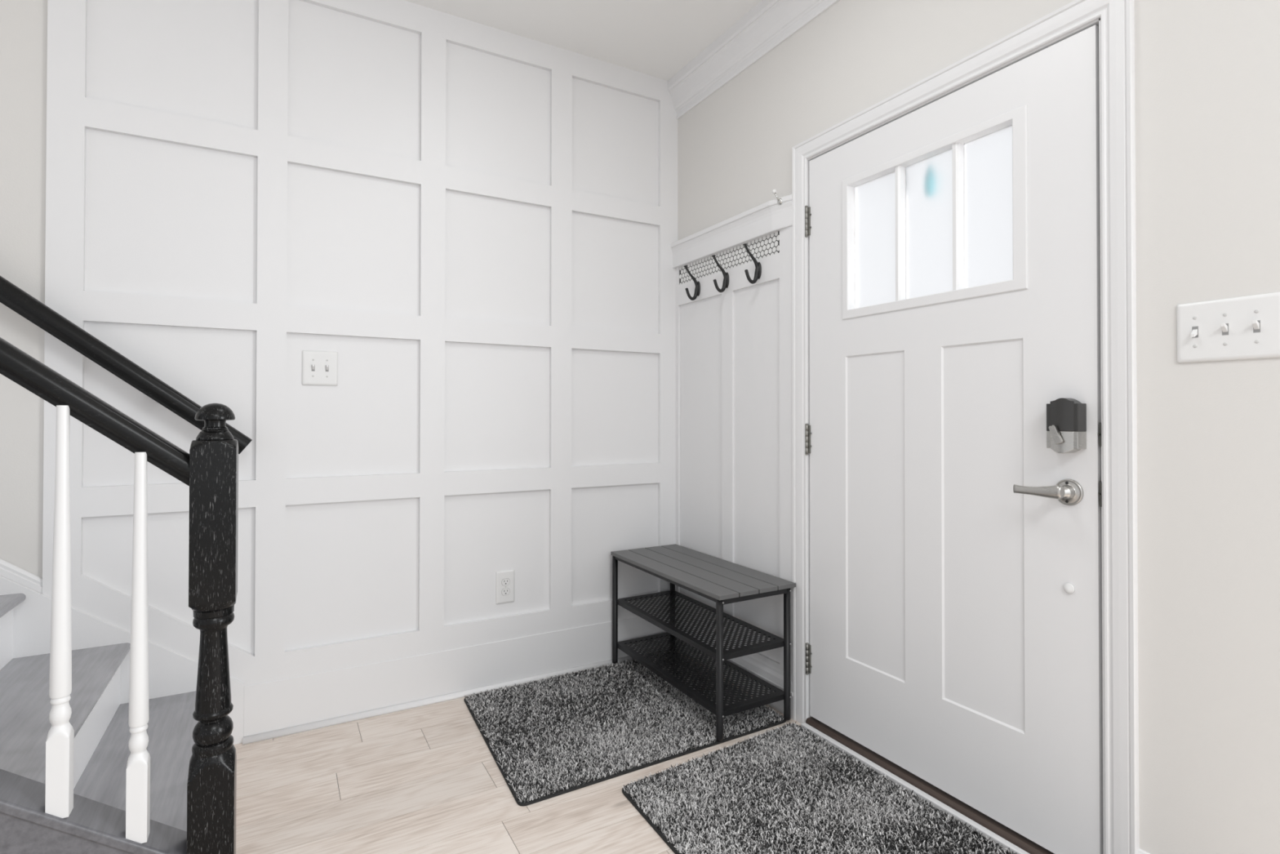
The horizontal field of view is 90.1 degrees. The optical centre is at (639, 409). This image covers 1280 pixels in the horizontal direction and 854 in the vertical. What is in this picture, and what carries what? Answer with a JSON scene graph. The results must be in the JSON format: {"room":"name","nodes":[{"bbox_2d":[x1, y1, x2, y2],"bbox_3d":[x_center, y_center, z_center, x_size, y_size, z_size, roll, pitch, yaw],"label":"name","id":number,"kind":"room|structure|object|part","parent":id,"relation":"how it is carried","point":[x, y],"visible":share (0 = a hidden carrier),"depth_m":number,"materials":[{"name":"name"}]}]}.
{"room":"entryway","nodes":[
{"label":"entryway","id":0,"kind":"room"},
{"bbox_2d":[0,0,657,654],"bbox_3d":[-1.620,-0.226,2.185,4.340,2.860,0.122,0,-1,-30],"label":"wall","id":1,"kind":"structure","parent":0,"point":[163,219],"depth_m":2.41,"materials":[{"name":"white paint"}]},
{"bbox_2d":[0,275,252,453],"bbox_3d":[-1.921,-0.393,1.858,1.365,1.078,0.116,0,-1,-30],"label":"handrail","id":2,"kind":"object","parent":1,"relation":"attached to","point":[13,297],"visible":1,"depth_m":1.95,"materials":[{"name":"black wood"}]},
{"bbox_2d":[302,350,337,386],"bbox_3d":[-1.179,-0.153,2.356,0.118,0.127,0.020,0,-1,-30],"label":"light switch","id":3,"kind":"object","parent":1,"relation":"attached to","point":[318,367],"visible":1,"depth_m":2.36,"materials":[{"name":"white plastic"}]},
{"bbox_2d":[42,0,677,686],"bbox_3d":[-0.831,-0.222,2.554,2.324,2.760,0.019,0,-1,-30],"label":"trim","id":4,"kind":"structure","parent":1,"relation":"attached to","point":[69,112],"depth_m":2.42,"materials":[{"name":"white paint"}]},
{"bbox_2d":[242,610,676,744],"bbox_3d":[-0.597,1.063,2.663,1.795,0.192,0.004,0,-1,-30],"label":"baseboard","id":5,"kind":"structure","parent":1,"relation":"attached to","point":[277,704],"depth_m":2.52,"materials":[{"name":"white paint"}]},
{"bbox_2d":[495,568,514,604],"bbox_3d":[-0.569,0.749,2.701,0.080,0.138,0.009,0,-1,-30],"label":"power outlet","id":6,"kind":"object","parent":1,"relation":"attached to","point":[504,593],"visible":1,"depth_m":2.70,"materials":[{"name":"white plastic"}]},
{"bbox_2d":[502,588,509,595],"bbox_3d":[-0.567,0.769,2.698,0.034,0.027,0.002,0,-1,-30],"label":"receptacle","id":7,"kind":"object","parent":6,"relation":"attached to","point":[504,591],"depth_m":2.70,"materials":[{"name":"white plastic"}]},
{"bbox_2d":[502,578,509,585],"bbox_3d":[-0.567,0.728,2.698,0.034,0.027,0.002,0,-1,-30],"label":"receptacle","id":8,"kind":"object","parent":6,"relation":"attached to","point":[504,581],"depth_m":2.70,"materials":[{"name":"white plastic"}]},
{"bbox_2d":[233,651,800,853],"bbox_3d":[0.864,1.155,0.285,6.799,0.030,5.619,0,-1,-30],"label":"floor","id":9,"kind":"structure","parent":0,"point":[425,779],"depth_m":1.89,"materials":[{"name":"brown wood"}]},
{"bbox_2d":[0,558,244,853],"bbox_3d":[-1.745,0.508,1.450,1.405,1.280,1.019,0,-1,-30],"label":"staircase","id":10,"kind":"structure","parent":9,"relation":"on","point":[99,702],"depth_m":1.71,"materials":[{"name":"grey paint"}]},
{"bbox_3d":[-2.223,0.221,1.760,0.875,0.702,0.012,0,-1,-30],"label":"skirt moulding","id":11,"kind":"part","parent":10,"relation":"part of","materials":[{"name":"white paint"}]},
{"bbox_2d":[44,404,74,817],"bbox_3d":[-1.126,0.389,1.244,0.034,0.794,0.034,0,-1,-30],"label":"baluster","id":12,"kind":"object","parent":10,"relation":"on","point":[60,743],"visible":1,"depth_m":1.23,"materials":[{"name":"white paint"}]},
{"bbox_2d":[125,452,150,843],"bbox_3d":[-1.021,0.481,1.303,0.034,0.788,0.034,0,-1,-30],"label":"baluster","id":13,"kind":"object","parent":10,"relation":"on","point":[138,767],"visible":1,"depth_m":1.29,"materials":[{"name":"white paint"}]},
{"bbox_2d":[186,403,238,853],"bbox_3d":[-0.922,0.567,1.382,0.083,1.162,0.083,0,-1,-30],"label":"newel post","id":14,"kind":"object","parent":9,"relation":"on","point":[211,785],"visible":1,"depth_m":1.35,"materials":[{"name":"black wood"}]},
{"bbox_2d":[0,337,189,485],"bbox_3d":[-1.498,-0.355,1.062,1.243,1.030,0.057,0,-1,-30],"label":"handrail","id":15,"kind":"object","parent":14,"relation":"attached to","point":[16,365],"visible":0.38,"depth_m":1.27,"materials":[{"name":"black wood"}]},
{"bbox_2d":[463,651,786,805],"bbox_3d":[-0.091,1.149,2.455,1.046,0.016,0.807,0,-1,-30],"label":"shag rug","id":16,"kind":"object","parent":9,"relation":"on","point":[547,738],"visible":0.85,"depth_m":2.32,"materials":[{"name":"black carpet"}]},
{"bbox_2d":[610,543,795,741],"bbox_3d":[0.223,0.899,2.645,0.352,0.503,0.826,0,-1,-30],"label":"bench","id":17,"kind":"object","parent":16,"relation":"on","point":[721,581],"visible":1,"depth_m":2.51,"materials":[{"name":"grey metal"}]},
{"bbox_3d":[-0.114,0.909,2.911,0.026,0.486,0.026,0,-1,-30],"label":"leg","id":18,"kind":"part","parent":17,"relation":"part of","materials":[{"name":"black metal"}]},
{"bbox_3d":[0.156,0.910,3.064,0.026,0.486,0.026,0,-1,-30],"label":"leg","id":19,"kind":"part","parent":17,"relation":"part of","materials":[{"name":"black metal"}]},
{"bbox_3d":[0.217,0.673,2.645,0.324,0.018,0.810,0,-1,-30],"label":"rail","id":20,"kind":"part","parent":17,"relation":"part of","materials":[{"name":"black metal"}]},
{"bbox_2d":[617,631,784,716],"bbox_3d":[0.219,1.067,2.643,0.310,0.020,0.786,0,-1,-30],"label":"shelf","id":21,"kind":"object","parent":17,"relation":"attached to","point":[778,695],"depth_m":2.54,"materials":[{"name":"black metal"}]},
{"bbox_2d":[617,590,784,660],"bbox_3d":[0.219,0.871,2.644,0.310,0.020,0.786,0,-1,-30],"label":"shelf","id":22,"kind":"object","parent":17,"relation":"attached to","point":[775,642],"depth_m":2.55,"materials":[{"name":"black metal"}]},
{"bbox_3d":[0.223,0.655,2.647,0.352,0.015,0.826,0,-1,-30],"label":"seat","id":23,"kind":"part","parent":17,"relation":"part of","materials":[{"name":"grey wood"}]},
{"bbox_3d":[0.277,0.903,2.222,0.026,0.486,0.026,0,-1,-30],"label":"leg","id":24,"kind":"part","parent":17,"relation":"part of","materials":[{"name":"black metal"}]},
{"bbox_3d":[0.547,0.905,2.375,0.026,0.486,0.026,0,-1,-30],"label":"leg","id":25,"kind":"part","parent":17,"relation":"part of","materials":[{"name":"black metal"}]},
{"bbox_2d":[622,721,1017,853],"bbox_3d":[0.516,1.143,1.659,0.781,0.016,1.165,0,-1,-30],"label":"shag rug","id":26,"kind":"object","parent":9,"relation":"on","point":[784,789],"visible":1,"depth_m":1.84,"materials":[{"name":"black carpet"}]},
{"bbox_2d":[404,0,761,80],"bbox_3d":[0.867,-1.670,0.309,6.800,0.100,5.619,0,-1,-30],"label":"ceiling","id":27,"kind":"structure","parent":0,"point":[657,38],"depth_m":2.64,"materials":[{"name":"white paint"}]},
{"bbox_2d":[677,0,1279,853],"bbox_3d":[0.842,-0.199,2.101,0.140,2.810,2.420,0,-1,-30],"label":"wall","id":28,"kind":"structure","parent":0,"point":[1207,72],"depth_m":1.37,"materials":[{"name":"white paint"}]},
{"bbox_2d":[670,194,792,675],"bbox_3d":[0.367,0.096,2.751,0.042,1.810,0.816,0,-1,-30],"label":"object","id":29,"kind":"object","parent":28,"relation":"attached to","point":[734,345],"visible":0.87,"depth_m":2.69,"materials":[{"name":"white paint"}]},
{"bbox_2d":[683,265,700,300],"bbox_3d":[0.237,-0.579,2.929,0.087,0.157,0.031,0,-1,-30],"label":"coat hook","id":30,"kind":"object","parent":29,"relation":"attached to","point":[697,290],"visible":1,"depth_m":2.93,"materials":[{"name":"black metal"}]},
{"bbox_3d":[0.266,-0.557,2.945,0.010,0.068,0.031,0,-1,-30],"label":"plate","id":31,"kind":"part","parent":30,"relation":"part of","materials":[{"name":"black metal"}]},
{"bbox_2d":[711,254,728,292],"bbox_3d":[0.344,-0.581,2.742,0.087,0.157,0.031,0,-1,-30],"label":"coat hook","id":32,"kind":"object","parent":29,"relation":"attached to","point":[726,276],"visible":1,"depth_m":2.74,"materials":[{"name":"black metal"}]},
{"bbox_3d":[0.372,-0.559,2.758,0.010,0.068,0.031,0,-1,-30],"label":"plate","id":33,"kind":"part","parent":32,"relation":"part of","materials":[{"name":"black metal"}]},
{"bbox_2d":[742,243,761,284],"bbox_3d":[0.448,-0.582,2.558,0.087,0.157,0.031,0,-1,-30],"label":"coat hook","id":34,"kind":"object","parent":29,"relation":"attached to","point":[757,273],"visible":1,"depth_m":2.56,"materials":[{"name":"black metal"}]},
{"bbox_3d":[0.476,-0.560,2.574,0.010,0.068,0.031,0,-1,-30],"label":"plate","id":35,"kind":"part","parent":34,"relation":"part of","materials":[{"name":"black metal"}]},
{"bbox_2d":[772,189,782,204],"bbox_3d":[0.528,-0.813,2.445,0.040,0.058,0.028,0,-1,-30],"label":"door stop","id":36,"kind":"object","parent":29,"relation":"on","point":[774,191],"visible":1,"depth_m":2.44,"materials":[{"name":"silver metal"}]},
{"bbox_2d":[667,0,839,119],"bbox_3d":[0.753,-1.516,2.072,0.058,0.176,2.439,0,-1,-30],"label":"trim","id":37,"kind":"structure","parent":28,"relation":"attached to","point":[769,24],"depth_m":2.65,"materials":[{"name":"white paint"}]},
{"bbox_2d":[675,619,1150,853],"bbox_3d":[0.771,1.075,2.050,0.020,0.160,2.420,0,-1,-30],"label":"baseboard","id":38,"kind":"structure","parent":28,"relation":"attached to","point":[766,672],"depth_m":2.55,"materials":[{"name":"white paint"}]},
{"bbox_2d":[800,722,1030,853],"bbox_3d":[0.834,1.146,1.906,0.022,0.016,0.976,0,-1,-30],"label":"trim","id":39,"kind":"structure","parent":28,"relation":"attached to","point":[938,804],"depth_m":1.89,"materials":[{"name":"white paint"}]},
{"bbox_2d":[805,716,1054,853],"bbox_3d":[0.909,1.140,1.954,0.155,0.030,0.961,0,-1,-30],"label":"threshold","id":40,"kind":"object","parent":28,"relation":"attached to","point":[1015,837],"depth_m":1.88,"materials":[{"name":"brown metal"}]},
{"bbox_2d":[804,25,1103,853],"bbox_3d":[0.848,0.098,1.930,0.114,2.032,0.966,0,-1,-30],"label":"door","id":41,"kind":"structure","parent":28,"relation":"in","point":[953,438],"depth_m":1.81,"materials":[{"name":"white paint"}]},
{"bbox_3d":[0.988,0.200,1.591,0.022,0.035,0.122,0,-1,-28],"label":"lever","id":42,"kind":"part","parent":41,"relation":"part of","materials":[{"name":"silver metal"}]},
{"bbox_3d":[1.036,0.203,1.562,0.050,0.065,0.065,0,-1,-30],"label":"handle","id":43,"kind":"part","parent":41,"relation":"part of","materials":[{"name":"silver metal"}]},
{"bbox_3d":[1.104,0.059,1.524,0.032,0.056,0.006,0,-1,-30],"label":"strike plate","id":44,"kind":"part","parent":41,"relation":"part of","materials":[{"name":"grey metal"}]},
{"bbox_3d":[1.104,0.200,1.522,0.032,0.060,0.006,0,-1,-30],"label":"strike plate","id":45,"kind":"part","parent":41,"relation":"part of","materials":[{"name":"grey metal"}]},
{"bbox_2d":[792,0,1139,853],"bbox_3d":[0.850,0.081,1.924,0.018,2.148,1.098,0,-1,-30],"label":"trim","id":46,"kind":"structure","parent":28,"relation":"attached to","point":[1121,686],"depth_m":1.49,"materials":[{"name":"white paint"}]},
{"bbox_2d":[1176,292,1279,363],"bbox_3d":[1.200,-0.165,1.307,0.020,0.127,0.172,0,-1,-30],"label":"light switch","id":47,"kind":"object","parent":28,"relation":"attached to","point":[1242,327],"visible":1,"depth_m":1.30,"materials":[{"name":"white plastic"}]}
]}

